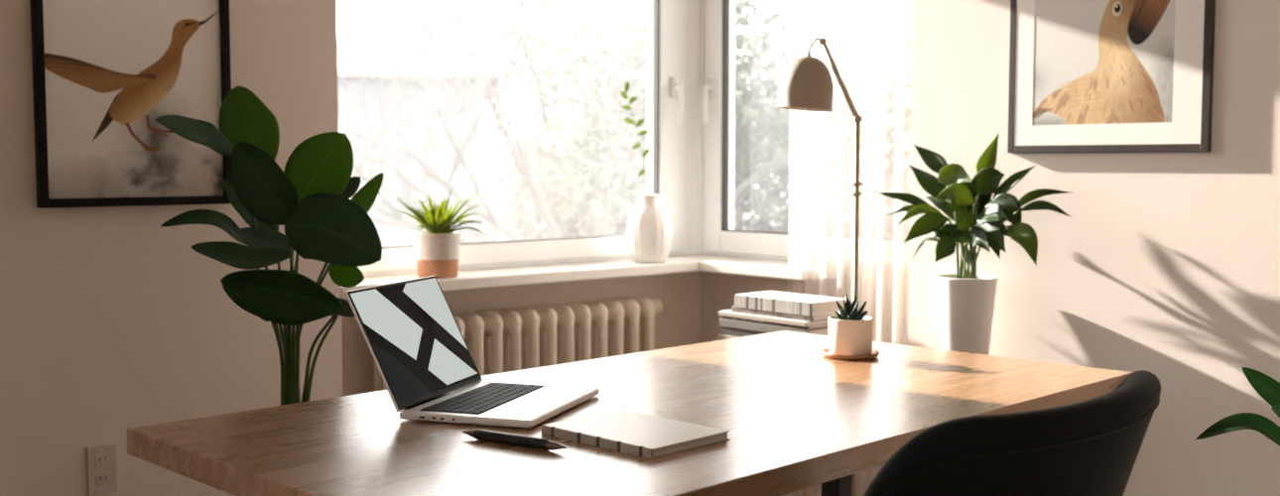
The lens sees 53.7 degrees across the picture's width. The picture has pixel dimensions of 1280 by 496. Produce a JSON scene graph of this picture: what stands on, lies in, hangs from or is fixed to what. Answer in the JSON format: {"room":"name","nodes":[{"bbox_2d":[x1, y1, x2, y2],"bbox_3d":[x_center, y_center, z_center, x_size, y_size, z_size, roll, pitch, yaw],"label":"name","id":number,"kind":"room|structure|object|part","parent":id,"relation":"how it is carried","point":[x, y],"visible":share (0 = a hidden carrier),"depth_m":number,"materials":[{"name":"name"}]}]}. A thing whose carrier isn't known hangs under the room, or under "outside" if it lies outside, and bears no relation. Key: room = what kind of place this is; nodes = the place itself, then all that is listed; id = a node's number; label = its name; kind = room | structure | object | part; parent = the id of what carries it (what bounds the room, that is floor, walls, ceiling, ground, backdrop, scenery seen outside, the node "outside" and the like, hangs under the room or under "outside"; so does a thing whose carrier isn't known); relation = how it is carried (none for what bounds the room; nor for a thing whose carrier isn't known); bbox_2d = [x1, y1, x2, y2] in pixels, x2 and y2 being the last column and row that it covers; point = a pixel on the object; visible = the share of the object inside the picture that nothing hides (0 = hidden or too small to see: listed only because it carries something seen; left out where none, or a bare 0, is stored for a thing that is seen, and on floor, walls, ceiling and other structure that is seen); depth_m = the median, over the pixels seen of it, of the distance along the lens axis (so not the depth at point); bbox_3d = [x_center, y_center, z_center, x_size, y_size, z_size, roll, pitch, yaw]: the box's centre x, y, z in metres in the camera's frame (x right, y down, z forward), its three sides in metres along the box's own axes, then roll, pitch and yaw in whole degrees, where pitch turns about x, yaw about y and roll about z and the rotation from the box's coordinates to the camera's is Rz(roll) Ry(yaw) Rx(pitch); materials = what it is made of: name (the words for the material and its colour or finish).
{"room":"home office","nodes":[
{"label":"home office","id":0,"kind":"room"},
{"bbox_2d":[0,0,342,495],"bbox_3d":[-2.365,-0.313,2.235,3.780,2.620,0.480,-3,5,-41],"label":"wall","id":1,"kind":"structure","parent":0,"point":[111,322],"depth_m":2.98,"materials":[{"name":"paint"}]},
{"bbox_2d":[86,442,118,495],"bbox_3d":[-1.255,0.516,2.949,0.068,0.116,0.009,-3,5,-41],"label":"wall plate","id":2,"kind":"object","parent":1,"relation":"attached to","point":[101,459],"visible":1,"depth_m":2.94,"materials":[{"name":"beige plastic"}]},
{"bbox_2d":[95,453,110,467],"bbox_3d":[-1.253,0.494,2.945,0.032,0.028,0.002,-3,5,-41],"label":"outlet","id":3,"kind":"object","parent":2,"relation":"attached to","point":[101,459],"depth_m":2.94,"materials":[{"name":"beige plastic"}]},
{"bbox_2d":[96,471,110,485],"bbox_3d":[-1.253,0.538,2.948,0.032,0.028,0.002,-3,5,-41],"label":"outlet","id":4,"kind":"object","parent":2,"relation":"attached to","point":[102,477],"depth_m":2.95,"materials":[{"name":"beige plastic"}]},
{"bbox_2d":[29,0,233,208],"bbox_3d":[-1.175,-0.408,2.946,0.448,0.618,0.026,-3,5,-41],"label":"framed bird print","id":5,"kind":"object","parent":1,"relation":"attached to","point":[104,71],"visible":0.98,"depth_m":2.94,"materials":[{"name":"beige paper"}]},
{"bbox_2d":[341,270,700,396],"bbox_3d":[-0.447,-0.438,4.061,1.520,2.620,0.280,-3,5,-41],"label":"wall","id":6,"kind":"structure","parent":0,"point":[678,323],"depth_m":4.12,"materials":[{"name":"paint"}]},
{"bbox_2d":[357,0,698,276],"bbox_3d":[-0.523,-0.611,3.810,1.950,1.360,0.137,-3,5,-41],"label":"window","id":7,"kind":"structure","parent":6,"relation":"in","point":[672,25],"depth_m":4.34,"materials":[{"name":"white plastic"}]},
{"bbox_3d":[0.129,-0.509,4.338,0.028,0.156,0.051,-3,5,-41],"label":"handle","id":8,"kind":"part","parent":7,"relation":"part of","materials":[{"name":"white plastic"}]},
{"bbox_2d":[340,255,846,299],"bbox_3d":[-0.294,0.099,3.645,2.010,0.035,0.720,-3,5,-41],"label":"windowsill","id":9,"kind":"structure","parent":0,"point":[583,271],"depth_m":3.94,"materials":[{"name":"white paint"}]},
{"bbox_2d":[391,187,489,278],"bbox_3d":[-0.564,-0.045,3.586,0.268,0.261,0.274,0,4,-7],"label":"spider plant","id":10,"kind":"object","parent":9,"relation":"on","point":[437,248],"visible":0.99,"depth_m":3.58,"materials":[{"name":"plant"}]},
{"bbox_3d":[-0.581,-0.007,3.626,0.131,0.076,0.131,-3,5,-41],"label":"pot","id":11,"kind":"part","parent":10,"relation":"part of","materials":[{"name":"beige ceramic"}]},
{"bbox_2d":[627,194,671,262],"bbox_3d":[0.031,-0.065,4.165,0.146,0.222,0.146,-3,5,-41],"label":"vase","id":12,"kind":"object","parent":9,"relation":"on","point":[649,231],"visible":1,"depth_m":4.11,"materials":[{"name":"white ceramic"}]},
{"bbox_2d":[620,81,650,193],"bbox_3d":[-0.018,-0.307,4.105,0.134,0.463,0.018,-3,5,-41],"label":"leafy sprig","id":13,"kind":"object","parent":12,"relation":"in","point":[626,86],"visible":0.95,"depth_m":4.11,"materials":[{"name":"green plant"}]},
{"bbox_3d":[-0.010,-0.292,4.119,0.105,0.432,0.009,-3,5,-39],"label":"stem","id":14,"kind":"part","parent":13,"relation":"part of","materials":[{"name":"green plant"}]},
{"bbox_2d":[700,265,908,495],"bbox_3d":[0.575,-0.452,4.264,0.280,2.620,1.330,-3,5,-41],"label":"wall","id":15,"kind":"structure","parent":0,"point":[717,290],"depth_m":4.10,"materials":[{"name":"paint"}]},
{"bbox_2d":[697,0,703,255],"bbox_3d":[0.219,-0.644,4.508,0.094,1.390,0.094,-3,5,-41],"label":"trim","id":16,"kind":"structure","parent":15,"relation":"attached to","point":[701,2],"depth_m":4.46,"materials":[{"name":"white paint"}]},
{"bbox_2d":[701,0,909,270],"bbox_3d":[0.572,-0.628,4.061,0.137,1.360,1.050,-3,5,-41],"label":"window","id":17,"kind":"structure","parent":15,"relation":"in","point":[719,236],"depth_m":4.38,"materials":[{"name":"white plastic"}]},
{"bbox_3d":[0.236,-0.512,4.384,0.051,0.156,0.028,-3,5,-41],"label":"handle","id":18,"kind":"part","parent":17,"relation":"part of","materials":[{"name":"white plastic"}]},
{"bbox_3d":[0.528,-1.519,3.896,0.181,0.060,0.947,-3,5,-41],"label":"curtain rod","id":19,"kind":"object","parent":15,"relation":"attached to","visible":0},
{"bbox_2d":[788,0,911,495],"bbox_3d":[0.617,-0.311,3.754,0.034,2.368,0.463,-3,5,-41],"label":"sheer curtain","id":20,"kind":"object","parent":19,"relation":"hanging from","point":[838,20],"visible":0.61,"depth_m":3.75,"materials":[{"name":"white fabric"}]},
{"bbox_2d":[936,273,998,355],"bbox_3d":[0.857,0.210,3.321,0.157,0.271,0.157,-3,5,-41],"label":"pot","id":21,"kind":"object","parent":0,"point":[966,302],"depth_m":3.26,"materials":[{"name":"white ceramic"}]},
{"bbox_2d":[907,0,1279,495],"bbox_3d":[2.349,-0.305,2.113,0.480,2.620,4.250,-3,5,-41],"label":"wall","id":22,"kind":"structure","parent":0,"point":[1166,265],"depth_m":3.04,"materials":[{"name":"paint"}]},
{"bbox_2d":[1007,0,1215,153],"bbox_3d":[1.141,-0.588,3.088,0.016,0.708,0.527,-3,5,-41],"label":"framed bird print","id":23,"kind":"object","parent":22,"relation":"attached to","point":[1086,75],"visible":1,"depth_m":3.08,"materials":[{"name":"white paper"}]},
{"bbox_3d":[0.002,1.130,1.066,5.650,0.100,5.650,-3,5,-41],"label":"floor","id":24,"kind":"structure","parent":0,"visible":0},
{"bbox_2d":[155,85,383,405],"bbox_3d":[-0.800,0.298,2.808,0.464,1.322,0.481,-1,4,-10],"label":"floor plant","id":25,"kind":"object","parent":24,"relation":"on","point":[311,197],"visible":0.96,"depth_m":2.71,"materials":[{"name":"green plant"}]},
{"bbox_3d":[-0.853,0.231,2.833,0.114,0.884,0.093,-3,5,-41],"label":"stem","id":26,"kind":"part","parent":25,"relation":"part of","materials":[{"name":"green plant"}]},
{"bbox_3d":[-0.833,0.332,2.852,0.054,0.680,0.070,1,4,19],"label":"stem","id":27,"kind":"part","parent":25,"relation":"part of","materials":[{"name":"green plant"}]},
{"bbox_3d":[-0.801,0.374,2.818,0.024,0.603,0.256,0,4,5],"label":"stem","id":28,"kind":"part","parent":25,"relation":"part of","materials":[{"name":"green plant"}]},
{"bbox_3d":[-0.791,0.244,2.886,0.039,0.851,0.090,3,5,38],"label":"stem","id":29,"kind":"part","parent":25,"relation":"part of","materials":[{"name":"green plant"}]},
{"bbox_3d":[-0.769,0.309,2.808,0.026,0.732,0.133,-1,4,-11],"label":"stem","id":30,"kind":"part","parent":25,"relation":"part of","materials":[{"name":"green plant"}]},
{"bbox_3d":[-0.761,0.340,2.839,0.064,0.666,0.112,-3,5,-41],"label":"stem","id":31,"kind":"part","parent":25,"relation":"part of","materials":[{"name":"green plant"}]},
{"bbox_3d":[-0.753,0.310,2.798,0.138,0.731,0.185,-3,5,-41],"label":"stem","id":32,"kind":"part","parent":25,"relation":"part of","materials":[{"name":"green plant"}]},
{"bbox_3d":[-0.788,0.284,2.880,0.026,0.772,0.134,-2,4,-25],"label":"stem","id":33,"kind":"part","parent":25,"relation":"part of","materials":[{"name":"green plant"}]},
{"bbox_3d":[-0.739,0.308,2.847,0.196,0.730,0.030,1,4,17],"label":"stem","id":34,"kind":"part","parent":25,"relation":"part of","materials":[{"name":"green plant"}]},
{"bbox_3d":[-0.762,0.352,2.858,0.039,0.640,0.213,-3,5,-41],"label":"stem","id":35,"kind":"part","parent":25,"relation":"part of","materials":[{"name":"green plant"}]},
{"bbox_3d":[-0.730,0.395,2.831,0.047,0.559,0.301,-3,5,-41],"label":"stem","id":36,"kind":"part","parent":25,"relation":"part of","materials":[{"name":"green plant"}]},
{"bbox_3d":[-0.743,0.410,2.879,0.118,0.520,0.036,-1,4,-11],"label":"stem","id":37,"kind":"part","parent":25,"relation":"part of","materials":[{"name":"green plant"}]},
{"bbox_2d":[374,295,662,391],"bbox_3d":[-0.334,0.532,3.906,1.070,0.705,0.140,-3,5,-41],"label":"radiator","id":38,"kind":"object","parent":24,"relation":"on","point":[500,340],"visible":0.35,"depth_m":3.91,"materials":[{"name":"beige metal"}]},
{"bbox_2d":[127,330,1132,495],"bbox_3d":[0.083,0.628,2.177,1.572,0.750,0.845,-4,6,-45],"label":"desk","id":39,"kind":"object","parent":24,"relation":"on","point":[797,417],"visible":0.9,"depth_m":1.92,"materials":[{"name":"brown wood"}]},
{"bbox_2d":[344,275,599,428],"bbox_3d":[-0.266,0.160,2.066,0.315,0.198,0.295,1,4,19],"label":"laptop","id":40,"kind":"object","parent":39,"relation":"on","point":[421,354],"visible":1,"depth_m":2.06,"materials":[{"name":"silver metal"}]},
{"bbox_3d":[-0.370,0.152,2.101,0.094,0.185,0.295,1,4,19],"label":"lid","id":41,"kind":"part","parent":40,"relation":"part of","materials":[{"name":"silver metal"}]},
{"bbox_2d":[462,429,566,450],"bbox_3d":[-0.180,0.271,1.786,0.188,0.016,0.016,3,5,33],"label":"pen","id":42,"kind":"object","parent":39,"relation":"on","point":[481,435],"visible":1,"depth_m":1.78,"materials":[{"name":"black plastic"}]},
{"bbox_2d":[541,409,730,458],"bbox_3d":[-0.008,0.268,1.839,0.224,0.014,0.165,4,5,44],"label":"notebook","id":43,"kind":"object","parent":39,"relation":"on","point":[626,432],"visible":1,"depth_m":1.81,"materials":[{"name":"white paper"}]},
{"bbox_3d":[0.432,0.605,2.799,0.056,0.711,0.091,-4,6,-45],"label":"leg","id":44,"kind":"part","parent":39,"relation":"part of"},
{"bbox_2d":[821,294,879,360],"bbox_3d":[0.433,0.160,2.594,0.117,0.127,0.117,-3,5,-41],"label":"potted succulent","id":45,"kind":"object","parent":39,"relation":"on","point":[850,331],"visible":1,"depth_m":2.56,"materials":[{"name":"white ceramic"}]},
{"bbox_2d":[828,315,873,355],"bbox_3d":[0.433,0.180,2.596,0.091,0.074,0.091,-3,5,-41],"label":"pot","id":46,"kind":"object","parent":45,"relation":"on","point":[847,334],"depth_m":2.56,"materials":[{"name":"beige ceramic"}]},
{"bbox_2d":[800,487,809,495],"bbox_3d":[0.407,0.595,3.604,0.240,0.624,0.400,-3,5,-41],"label":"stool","id":47,"kind":"object","parent":24,"relation":"on","point":[804,492],"visible":0.02,"depth_m":3.41,"materials":[{"name":"brown wood"}]},
{"bbox_2d":[717,334,737,340],"bbox_3d":[0.403,0.269,3.579,0.179,0.030,0.340,-3,5,-41],"label":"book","id":48,"kind":"object","parent":47,"relation":"on","point":[719,336],"visible":0.13,"depth_m":3.63,"materials":[{"name":"beige paper"}]},
{"bbox_2d":[720,326,768,337],"bbox_3d":[0.404,0.242,3.576,0.168,0.024,0.328,-4,5,-42],"label":"book","id":49,"kind":"object","parent":48,"relation":"on","point":[724,330],"visible":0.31,"depth_m":3.59,"materials":[{"name":"grey paper"}]},
{"bbox_2d":[719,318,828,335],"bbox_3d":[0.404,0.219,3.572,0.172,0.022,0.335,-3,5,-41],"label":"book","id":50,"kind":"object","parent":49,"relation":"on","point":[739,324],"visible":0.51,"depth_m":3.51,"materials":[{"name":"white paper"}]},
{"bbox_2d":[721,315,828,329],"bbox_3d":[0.404,0.203,3.571,0.162,0.009,0.325,-4,5,-42],"label":"magazine","id":51,"kind":"object","parent":50,"relation":"on","point":[722,317],"visible":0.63,"depth_m":3.48,"materials":[{"name":"grey paper"}]},
{"bbox_2d":[718,309,828,326],"bbox_3d":[0.400,0.193,3.573,0.174,0.012,0.333,-3,5,-41],"label":"magazine","id":52,"kind":"object","parent":51,"relation":"on","point":[721,313],"visible":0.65,"depth_m":3.48,"materials":[{"name":"white paper"}]},
{"bbox_2d":[731,306,836,321],"bbox_3d":[0.419,0.180,3.559,0.153,0.016,0.300,-4,5,-43],"label":"magazine","id":53,"kind":"object","parent":52,"relation":"on","point":[733,309],"visible":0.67,"depth_m":3.48,"materials":[{"name":"white paper"}]},
{"bbox_2d":[734,290,845,316],"bbox_3d":[0.421,0.154,3.548,0.152,0.036,0.286,-3,5,-41],"label":"book","id":54,"kind":"object","parent":53,"relation":"on","point":[770,301],"visible":0.86,"depth_m":3.48,"materials":[{"name":"white paper"}]},
{"bbox_2d":[775,37,862,495],"bbox_3d":[0.506,0.212,3.119,0.294,1.451,0.283,-3,5,-41],"label":"floor lamp","id":55,"kind":"object","parent":24,"relation":"on","point":[806,84],"visible":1,"depth_m":3.05,"materials":[{"name":"gold metal"}]},
{"bbox_3d":[0.401,-0.400,3.080,0.140,0.133,0.140,-3,5,-41],"label":"lamp shade","id":56,"kind":"part","parent":55,"relation":"part of","materials":[{"name":"brown metal"}]},
{"bbox_3d":[0.488,-0.408,3.079,0.098,0.192,0.012,0,4,0],"label":"arm","id":57,"kind":"part","parent":55,"relation":"part of","materials":[{"name":"gold metal"}]},
{"bbox_2d":[862,370,1160,495],"bbox_3d":[0.325,0.597,1.635,0.577,0.891,0.574,-4,5,-44],"label":"upholstered chair","id":58,"kind":"object","parent":24,"relation":"on","point":[1088,448],"visible":1,"depth_m":1.32,"materials":[{"name":"grey fabric"}]},
{"bbox_2d":[1195,367,1279,446],"bbox_3d":[1.288,0.568,2.222,0.433,0.864,0.441,-3,5,-41],"label":"rubber plant","id":59,"kind":"object","parent":24,"relation":"on","point":[1268,388],"visible":1,"depth_m":2.25,"materials":[{"name":"green plant"}]},
{"bbox_3d":[0.857,0.634,3.350,0.240,0.579,0.240,-3,5,-41],"label":"stool","id":60,"kind":"object","parent":24,"relation":"on","visible":0},
{"bbox_2d":[876,132,1071,355],"bbox_3d":[0.843,0.023,3.289,0.202,0.647,0.584,-3,5,-40],"label":"potted plant","id":61,"kind":"object","parent":60,"relation":"on","point":[966,299],"visible":0.99,"depth_m":3.26,"materials":[{"name":"plant"}]},
{"bbox_3d":[0.828,-0.052,3.331,0.007,0.273,0.064,-1,4,-15],"label":"stem","id":62,"kind":"part","parent":61,"relation":"part of","materials":[{"name":"green plant"}]},
{"bbox_3d":[0.828,0.004,3.291,0.035,0.166,0.043,-3,5,-41],"label":"stem","id":63,"kind":"part","parent":61,"relation":"part of","materials":[{"name":"green plant"}]},
{"bbox_3d":[0.846,-0.009,3.302,0.027,0.190,0.009,-3,5,-41],"label":"stem","id":64,"kind":"part","parent":61,"relation":"part of","materials":[{"name":"green plant"}]},
{"bbox_3d":[0.852,0.014,3.314,0.007,0.143,0.064,-1,4,-12],"label":"stem","id":65,"kind":"part","parent":61,"relation":"part of","materials":[{"name":"green plant"}]},
{"bbox_3d":[0.854,-0.003,3.267,0.028,0.184,0.087,-3,5,-41],"label":"stem","id":66,"kind":"part","parent":61,"relation":"part of","materials":[{"name":"green plant"}]},
{"bbox_3d":[0.854,-0.027,3.263,0.024,0.231,0.058,-3,5,-41],"label":"stem","id":67,"kind":"part","parent":61,"relation":"part of","materials":[{"name":"green plant"}]},
{"bbox_3d":[0.847,-0.022,3.305,0.067,0.216,0.007,2,5,30],"label":"stem","id":68,"kind":"part","parent":61,"relation":"part of","materials":[{"name":"green plant"}]},
{"bbox_3d":[0.869,0.030,3.310,0.007,0.112,0.051,1,4,9],"label":"stem","id":69,"kind":"part","parent":61,"relation":"part of","materials":[{"name":"green plant"}]},
{"bbox_3d":[0.864,0.007,3.262,0.007,0.164,0.063,1,4,12],"label":"stem","id":70,"kind":"part","parent":61,"relation":"part of","materials":[{"name":"green plant"}]},
{"bbox_3d":[0.863,-0.014,3.260,0.007,0.208,0.111,1,4,18],"label":"stem","id":71,"kind":"part","parent":61,"relation":"part of","materials":[{"name":"green plant"}]},
{"bbox_3d":[0.878,-0.045,3.299,0.007,0.263,0.047,-1,4,-11],"label":"stem","id":72,"kind":"part","parent":61,"relation":"part of","materials":[{"name":"green plant"}]},
{"bbox_3d":[0.877,0.015,3.235,0.049,0.154,0.177,-3,5,-41],"label":"stem","id":73,"kind":"part","parent":61,"relation":"part of","materials":[{"name":"green plant"}]},
{"bbox_3d":[0.904,-0.005,3.238,0.007,0.194,0.196,-2,4,-23],"label":"stem","id":74,"kind":"part","parent":61,"relation":"part of","materials":[{"name":"green plant"}]},
{"label":"outside","id":75,"kind":"structure","parent":0,"visible":0},
{"bbox_2d":[482,205,909,241],"bbox_3d":[-19.663,2.602,27.190,140.000,0.200,180.000,-3,5,-41],"label":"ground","id":76,"kind":"structure","parent":75,"point":[504,208],"depth_m":87.42,"materials":[{"name":"white"}]},
{"bbox_2d":[337,0,501,247],"bbox_3d":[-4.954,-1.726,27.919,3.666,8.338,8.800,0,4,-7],"label":"tree","id":77,"kind":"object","parent":76,"relation":"on","point":[404,236],"visible":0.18,"depth_m":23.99,"materials":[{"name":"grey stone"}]},
{"bbox_3d":[-5.179,-1.664,23.794,0.900,1.300,0.025,0,4,-7],"label":"pane","id":78,"kind":"part","parent":77,"relation":"part of","materials":[{"name":"grey glass"}]},
{"bbox_3d":[-3.756,-1.676,23.965,0.900,1.300,0.025,0,4,-7],"label":"pane","id":79,"kind":"part","parent":77,"relation":"part of","materials":[{"name":"grey glass"}]},
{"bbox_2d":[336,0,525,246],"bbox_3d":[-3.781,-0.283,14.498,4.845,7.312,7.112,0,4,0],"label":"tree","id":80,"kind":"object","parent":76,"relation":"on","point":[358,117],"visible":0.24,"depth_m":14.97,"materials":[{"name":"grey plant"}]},
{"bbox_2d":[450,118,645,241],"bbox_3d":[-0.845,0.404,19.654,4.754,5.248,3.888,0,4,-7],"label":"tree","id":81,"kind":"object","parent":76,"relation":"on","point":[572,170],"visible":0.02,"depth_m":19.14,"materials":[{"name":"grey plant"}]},
{"bbox_2d":[363,0,770,243],"bbox_3d":[-0.078,-1.212,15.684,6.533,8.991,6.745,-3,5,-41],"label":"tree","id":82,"kind":"object","parent":76,"relation":"on","point":[501,157],"visible":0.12,"depth_m":15.84,"materials":[{"name":"grey plant"}]},
{"bbox_2d":[498,77,646,239],"bbox_3d":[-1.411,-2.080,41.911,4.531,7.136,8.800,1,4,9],"label":"tree","id":83,"kind":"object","parent":76,"relation":"on","point":[519,135],"visible":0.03,"depth_m":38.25,"materials":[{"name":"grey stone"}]},
{"bbox_3d":[-2.941,-1.435,38.068,0.900,1.300,0.025,1,4,9],"label":"pane","id":84,"kind":"part","parent":83,"relation":"part of","materials":[{"name":"grey glass"}]},
{"bbox_2d":[336,0,911,243],"bbox_3d":[-1.331,0.149,11.000,7.539,6.922,6.326,3,5,33],"label":"tree","id":85,"kind":"object","parent":76,"relation":"on","point":[538,196],"visible":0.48,"depth_m":10.46,"materials":[{"name":"grey plant"}]},
{"bbox_2d":[442,0,911,240],"bbox_3d":[1.063,-0.238,13.276,5.162,7.419,6.834,2,5,30],"label":"tree","id":86,"kind":"object","parent":76,"relation":"on","point":[581,226],"visible":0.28,"depth_m":12.45,"materials":[{"name":"grey plant"}]},
{"bbox_2d":[505,5,912,238],"bbox_3d":[2.725,0.195,14.660,8.247,6.319,8.167,-3,5,-41],"label":"tree","id":87,"kind":"object","parent":76,"relation":"on","point":[782,180],"visible":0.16,"depth_m":13.56,"materials":[{"name":"grey plant"}]}
]}

